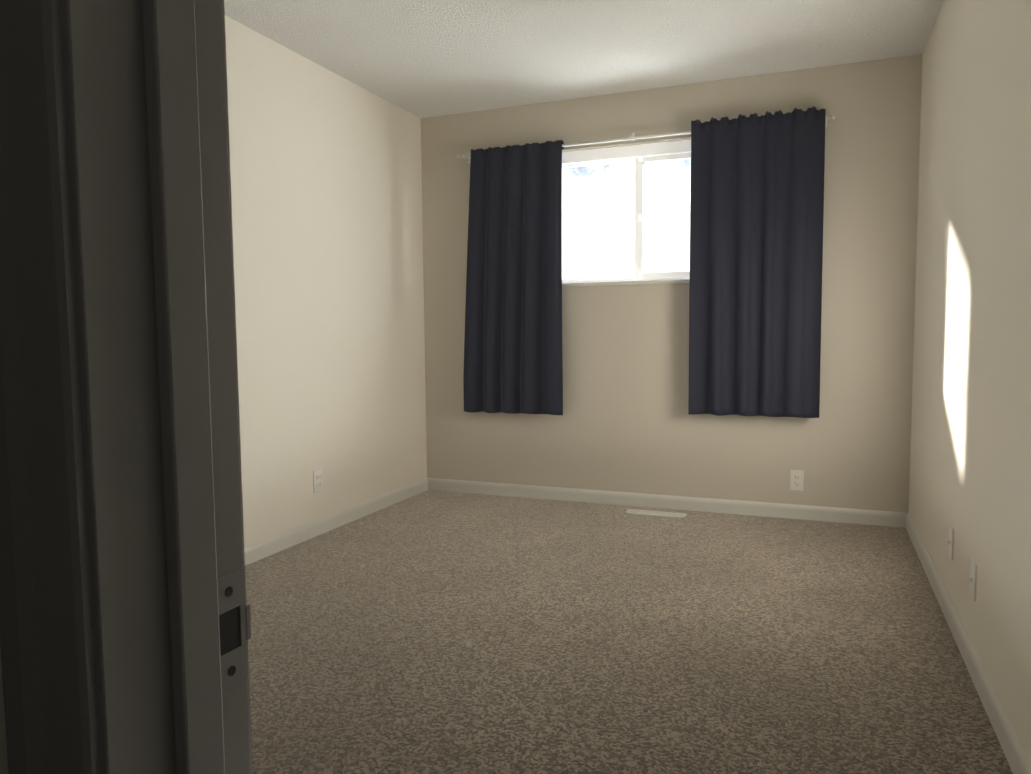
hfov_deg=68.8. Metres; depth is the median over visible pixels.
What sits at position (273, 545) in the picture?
baseboard
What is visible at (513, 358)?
curtain
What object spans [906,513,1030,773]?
baseboard
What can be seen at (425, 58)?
ceiling
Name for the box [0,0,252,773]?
door frame
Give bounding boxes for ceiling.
[224,0,942,117]
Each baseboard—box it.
[244,478,427,565]
[428,478,906,527]
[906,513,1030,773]
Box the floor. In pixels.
[245,490,1012,773]
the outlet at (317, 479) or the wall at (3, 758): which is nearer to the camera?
the wall at (3, 758)
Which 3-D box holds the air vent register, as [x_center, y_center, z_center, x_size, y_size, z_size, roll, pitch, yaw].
[0.805,0.728,4.326,0.340,0.008,0.090,1,5,22]
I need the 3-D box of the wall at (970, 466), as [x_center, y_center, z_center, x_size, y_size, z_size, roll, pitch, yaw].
[1.364,-0.320,1.980,0.120,2.440,4.113,1,5,22]
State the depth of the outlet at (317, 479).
3.94 m
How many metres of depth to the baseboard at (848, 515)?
4.43 m
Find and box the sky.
[562,159,690,278]
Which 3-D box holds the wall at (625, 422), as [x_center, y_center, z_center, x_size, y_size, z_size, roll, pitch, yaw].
[0.764,-0.505,4.515,3.125,2.440,0.160,1,5,22]
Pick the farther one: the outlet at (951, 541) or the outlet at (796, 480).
the outlet at (796, 480)
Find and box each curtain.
[463,140,563,414]
[688,106,825,417]
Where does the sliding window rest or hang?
in the wall at (625, 422)
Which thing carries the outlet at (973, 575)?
attached to the wall at (970, 466)
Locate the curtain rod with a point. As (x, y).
(633, 137)
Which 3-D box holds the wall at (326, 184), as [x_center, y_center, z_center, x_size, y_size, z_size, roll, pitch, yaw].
[-1.425,-0.379,3.097,0.120,2.440,4.113,1,5,22]
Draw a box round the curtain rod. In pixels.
[457,115,835,162]
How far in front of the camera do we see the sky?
5.65 m
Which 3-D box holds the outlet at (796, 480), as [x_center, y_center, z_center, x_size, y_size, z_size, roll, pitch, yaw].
[1.564,0.520,4.183,0.070,0.115,0.009,1,5,22]
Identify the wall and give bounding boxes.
[0,646,7,773]
[225,16,426,547]
[421,54,921,512]
[909,0,1030,762]
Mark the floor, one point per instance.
(435, 632)
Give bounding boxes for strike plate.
[218,568,250,692]
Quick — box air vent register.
[625,509,686,518]
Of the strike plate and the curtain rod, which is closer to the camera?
the strike plate
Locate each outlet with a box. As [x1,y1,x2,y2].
[313,469,321,492]
[790,470,803,490]
[948,524,953,559]
[969,558,976,600]
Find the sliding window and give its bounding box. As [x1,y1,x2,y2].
[562,140,690,286]
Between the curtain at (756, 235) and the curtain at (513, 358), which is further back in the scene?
the curtain at (513, 358)

